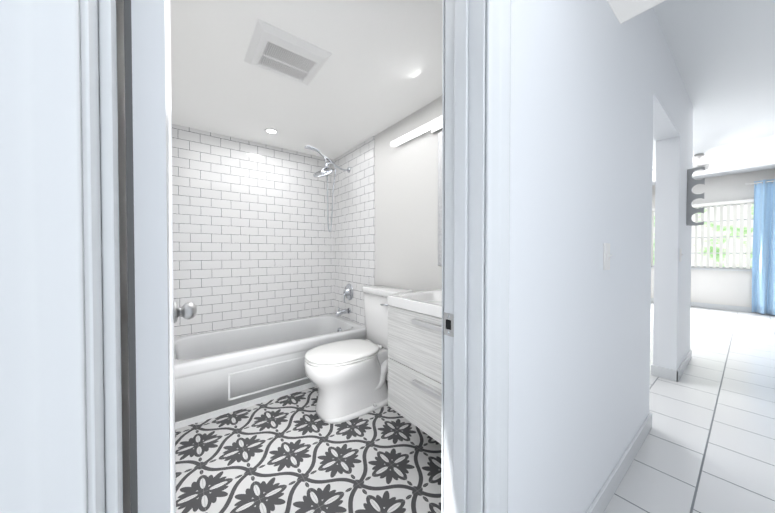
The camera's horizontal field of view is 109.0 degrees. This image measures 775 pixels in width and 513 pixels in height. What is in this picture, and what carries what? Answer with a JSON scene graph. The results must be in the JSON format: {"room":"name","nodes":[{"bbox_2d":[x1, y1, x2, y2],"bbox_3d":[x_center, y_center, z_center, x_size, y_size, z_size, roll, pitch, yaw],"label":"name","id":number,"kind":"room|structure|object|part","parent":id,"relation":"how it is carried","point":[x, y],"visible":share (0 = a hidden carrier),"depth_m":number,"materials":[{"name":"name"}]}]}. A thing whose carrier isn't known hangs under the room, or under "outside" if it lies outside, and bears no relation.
{"room":"hallway","nodes":[
{"label":"hallway","id":0,"kind":"room"},
{"bbox_2d":[116,0,130,512],"bbox_3d":[-1.201,0.004,1.318,0.100,2.200,2.540,-1,1,-37],"label":"wall","id":1,"kind":"structure","parent":0,"point":[123,246],"depth_m":0.70,"materials":[{"name":"white paint"}]},
{"bbox_2d":[170,0,442,158],"bbox_3d":[-0.578,-1.143,1.774,1.665,0.080,2.540,-1,1,-37],"label":"ceiling","id":2,"kind":"structure","parent":0,"point":[380,70],"depth_m":1.65,"materials":[{"name":"white paint"}]},
{"bbox_2d":[264,128,277,133],"bbox_3d":[-1.030,-1.109,2.449,0.116,0.006,0.116,-1,1,-37],"label":"recessed light","id":3,"kind":"object","parent":2,"relation":"in","point":[270,130],"visible":1,"depth_m":2.45,"materials":[{"name":"white plastic"}]},
{"bbox_2d":[244,19,331,85],"bbox_3d":[-0.554,-1.087,1.524,0.370,0.024,0.352,-1,1,-37],"label":"ceiling vent","id":4,"kind":"object","parent":2,"relation":"in","point":[274,49],"visible":1,"depth_m":1.48,"materials":[{"name":"white plastic"}]},
{"bbox_2d":[375,96,441,291],"bbox_3d":[0.125,-0.225,2.321,0.100,2.630,2.540,-1,1,-37],"label":"wall","id":5,"kind":"structure","parent":0,"point":[406,214],"depth_m":2.18,"materials":[{"name":"white paint"}]},
{"bbox_2d":[334,136,374,325],"bbox_3d":[-0.372,-0.044,2.890,0.008,2.150,0.835,-1,1,-37],"label":"wall tile","id":6,"kind":"structure","parent":5,"relation":"attached to","point":[354,227],"depth_m":2.83,"materials":[{"name":"white tile"}]},
{"bbox_2d":[304,145,352,315],"bbox_3d":[-0.585,-0.215,2.766,0.478,1.676,0.204,-1,1,-37],"label":"shower","id":7,"kind":"object","parent":6,"relation":"attached to","point":[348,289],"visible":1,"depth_m":2.81,"materials":[{"name":"silver metal"}]},
{"bbox_2d":[387,289,441,443],"bbox_3d":[0.406,0.468,1.455,0.504,0.818,0.757,-1,1,-37],"label":"bathroom vanity","id":8,"kind":"object","parent":5,"relation":"attached to","point":[415,358],"visible":0.27,"depth_m":1.43,"materials":[{"name":"grey wood"}]},
{"bbox_2d":[390,116,441,146],"bbox_3d":[0.351,-0.896,1.868,0.070,0.054,1.000,-1,1,-37],"label":"vanity light","id":9,"kind":"object","parent":5,"relation":"attached to","point":[434,126],"visible":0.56,"depth_m":1.97,"materials":[{"name":"white plastic"}]},
{"bbox_2d":[438,131,441,265],"bbox_3d":[0.564,-0.391,1.625,0.034,0.920,0.715,-1,1,-37],"label":"mirror","id":10,"kind":"object","parent":5,"relation":"attached to","point":[439,198],"visible":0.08,"depth_m":1.87,"materials":[{"name":"clear glass"}]},
{"bbox_2d":[443,312,453,336],"bbox_3d":[0.164,0.182,0.744,0.009,0.060,0.042,-1,1,-37],"label":"strike plate","id":11,"kind":"object","parent":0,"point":[448,322],"visible":1,"depth_m":0.74,"materials":[{"name":"grey metal"}]},
{"bbox_2d":[175,302,774,512],"bbox_3d":[2.324,1.110,2.891,10.500,0.064,7.400,-1,1,-37],"label":"floor","id":12,"kind":"structure","parent":0,"point":[292,453],"depth_m":1.55,"materials":[{"name":"white tile"}]},
{"bbox_2d":[174,314,365,428],"bbox_3d":[-1.009,0.883,2.454,1.541,0.410,0.758,-1,1,-37],"label":"bathtub","id":13,"kind":"object","parent":12,"relation":"on","point":[219,373],"visible":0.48,"depth_m":2.11,"materials":[{"name":"white ceramic"}]},
{"bbox_3d":[-0.792,0.954,2.169,1.541,0.275,0.008,-1,1,-37],"label":"panel","id":14,"kind":"part","parent":13,"relation":"part of","materials":[{"name":"white ceramic"}]},
{"bbox_2d":[304,285,412,423],"bbox_3d":[-0.231,0.674,2.057,0.770,0.838,0.472,-1,1,-37],"label":"toilet","id":15,"kind":"object","parent":12,"relation":"on","point":[347,378],"visible":0.85,"depth_m":1.92,"materials":[{"name":"white ceramic"}]},
{"bbox_3d":[-0.318,0.683,1.992,0.547,0.045,0.384,-1,1,-37],"label":"seat","id":16,"kind":"part","parent":15,"relation":"part of","materials":[{"name":"white plastic"}]},
{"bbox_3d":[-0.010,0.478,2.222,0.215,0.450,0.472,-1,1,-37],"label":"tank","id":17,"kind":"part","parent":15,"relation":"part of","materials":[{"name":"white ceramic"}]},
{"bbox_2d":[508,0,693,512],"bbox_3d":[1.346,-0.215,1.596,4.561,2.630,0.150,-1,1,-37],"label":"wall","id":18,"kind":"structure","parent":0,"point":[600,100],"depth_m":1.07,"materials":[{"name":"white paint"}]},
{"bbox_2d":[124,0,196,512],"bbox_3d":[-0.497,0.095,0.651,0.102,2.014,0.615,-1,1,-37],"label":"door leaf","id":19,"kind":"structure","parent":18,"relation":"in","point":[148,109],"depth_m":0.39,"materials":[{"name":"white paint"}]},
{"bbox_3d":[-0.630,0.171,0.862,0.060,0.066,0.066,-1,1,-37],"label":"outside door knob","id":20,"kind":"part","parent":19,"relation":"part of","materials":[{"name":"silver metal"}]},
{"bbox_2d":[0,0,510,512],"bbox_3d":[-0.056,0.061,0.521,0.804,2.109,0.161,-1,1,-37],"label":"door frame","id":21,"kind":"structure","parent":18,"relation":"attached to","point":[43,437],"depth_m":0.27,"materials":[{"name":"white paint"}]},
{"bbox_2d":[603,243,611,269],"bbox_3d":[0.964,0.001,1.202,0.072,0.116,0.022,-1,1,-37],"label":"light switch","id":22,"kind":"object","parent":18,"relation":"attached to","point":[606,259],"visible":1,"depth_m":1.20,"materials":[{"name":"white plastic"}]},
{"bbox_2d":[586,412,651,512],"bbox_3d":[1.001,1.058,1.250,1.737,0.095,0.013,-1,1,-37],"label":"baseboard","id":23,"kind":"structure","parent":18,"relation":"attached to","point":[602,499],"depth_m":1.34,"materials":[{"name":"white paint"}]},
{"bbox_2d":[679,249,683,261],"bbox_3d":[2.609,-0.012,2.449,0.072,0.116,0.022,-1,1,-37],"label":"light switch","id":24,"kind":"object","parent":18,"relation":"attached to","point":[680,254],"visible":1,"depth_m":2.44,"materials":[{"name":"white plastic"}]},
{"bbox_2d":[674,349,691,381],"bbox_3d":[2.869,1.037,2.667,0.886,0.095,0.013,-1,1,-37],"label":"baseboard","id":25,"kind":"structure","parent":18,"relation":"attached to","point":[678,373],"depth_m":2.55,"materials":[{"name":"white paint"}]},
{"bbox_2d":[686,167,704,225],"bbox_3d":[2.933,-0.570,2.630,0.044,0.552,0.112,-1,1,-37],"label":"rack","id":26,"kind":"object","parent":18,"relation":"attached to","point":[691,196],"visible":1,"depth_m":2.65,"materials":[{"name":"grey metal"}]},
{"bbox_2d":[607,0,664,23],"bbox_3d":[0.693,-1.297,0.332,1.811,0.430,1.050,-1,1,-37],"label":"ceiling soffit","id":27,"kind":"structure","parent":0,"point":[624,10],"depth_m":1.21,"materials":[{"name":"white paint"}]},
{"bbox_2d":[651,169,774,307],"bbox_3d":[6.328,-0.277,5.908,0.150,2.630,7.400,-1,1,-37],"label":"wall","id":28,"kind":"structure","parent":0,"point":[730,288],"depth_m":5.42,"materials":[{"name":"white paint"}]},
{"bbox_2d":[651,203,753,270],"bbox_3d":[6.340,-0.386,5.816,0.120,1.310,1.820,-1,1,-37],"label":"window","id":29,"kind":"structure","parent":28,"relation":"in","point":[718,268],"depth_m":5.46,"materials":[{"name":"white paint"}]},
{"bbox_2d":[651,199,753,268],"bbox_3d":[6.275,-0.425,5.765,0.095,1.290,1.800,-1,1,-37],"label":"vertical blind","id":30,"kind":"object","parent":29,"relation":"attached to","point":[729,203],"visible":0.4,"depth_m":5.38,"materials":[{"name":"white plastic"}]},
{"bbox_2d":[651,298,771,314],"bbox_3d":[6.263,0.991,5.877,0.013,0.095,7.400,-1,1,-37],"label":"baseboard","id":31,"kind":"structure","parent":28,"relation":"attached to","point":[695,304],"depth_m":5.43,"materials":[{"name":"white paint"}]},
{"bbox_2d":[745,179,774,314],"bbox_3d":[7.034,-0.169,4.657,0.235,2.390,1.250,-1,1,-37],"label":"curtain","id":32,"kind":"object","parent":28,"relation":"hanging from","point":[763,278],"visible":1,"depth_m":4.94,"materials":[{"name":"blue fabric"}]},
{"bbox_3d":[7.057,-1.329,4.657,0.178,0.040,1.250,-1,1,-37],"label":"rod","id":33,"kind":"part","parent":32,"relation":"part of","materials":[{"name":"white plastic"}]},
{"bbox_2d":[652,0,774,185],"bbox_3d":[2.324,-1.588,2.852,10.500,0.080,7.400,-1,1,-37],"label":"ceiling","id":34,"kind":"structure","parent":0,"point":[722,53],"depth_m":2.33,"materials":[{"name":"white paint"}]},
{"bbox_2d":[652,154,772,178],"bbox_3d":[4.816,-1.430,4.205,1.280,0.265,1.220,-1,1,-37],"label":"ceiling fan","id":35,"kind":"object","parent":34,"relation":"hanging from","point":[706,161],"visible":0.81,"depth_m":4.09,"materials":[{"name":"white"}]},
{"bbox_3d":[-1.275,-0.017,2.793,1.565,2.200,0.100,-1,1,-37],"label":"wall","id":36,"kind":"structure","parent":0,"visible":0},
{"bbox_2d":[172,124,333,336],"bbox_3d":[-1.246,-0.181,2.745,1.557,1.870,0.008,-1,1,-37],"label":"wall tile","id":37,"kind":"structure","parent":36,"relation":"attached to","point":[253,240],"depth_m":2.66,"materials":[{"name":"white tile"}]},
{"label":"outside","id":38,"kind":"structure","parent":0,"visible":0},
{"bbox_2d":[653,204,753,267],"bbox_3d":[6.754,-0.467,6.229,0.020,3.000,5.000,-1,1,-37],"label":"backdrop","id":39,"kind":"structure","parent":38,"point":[718,235],"depth_m":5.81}
]}

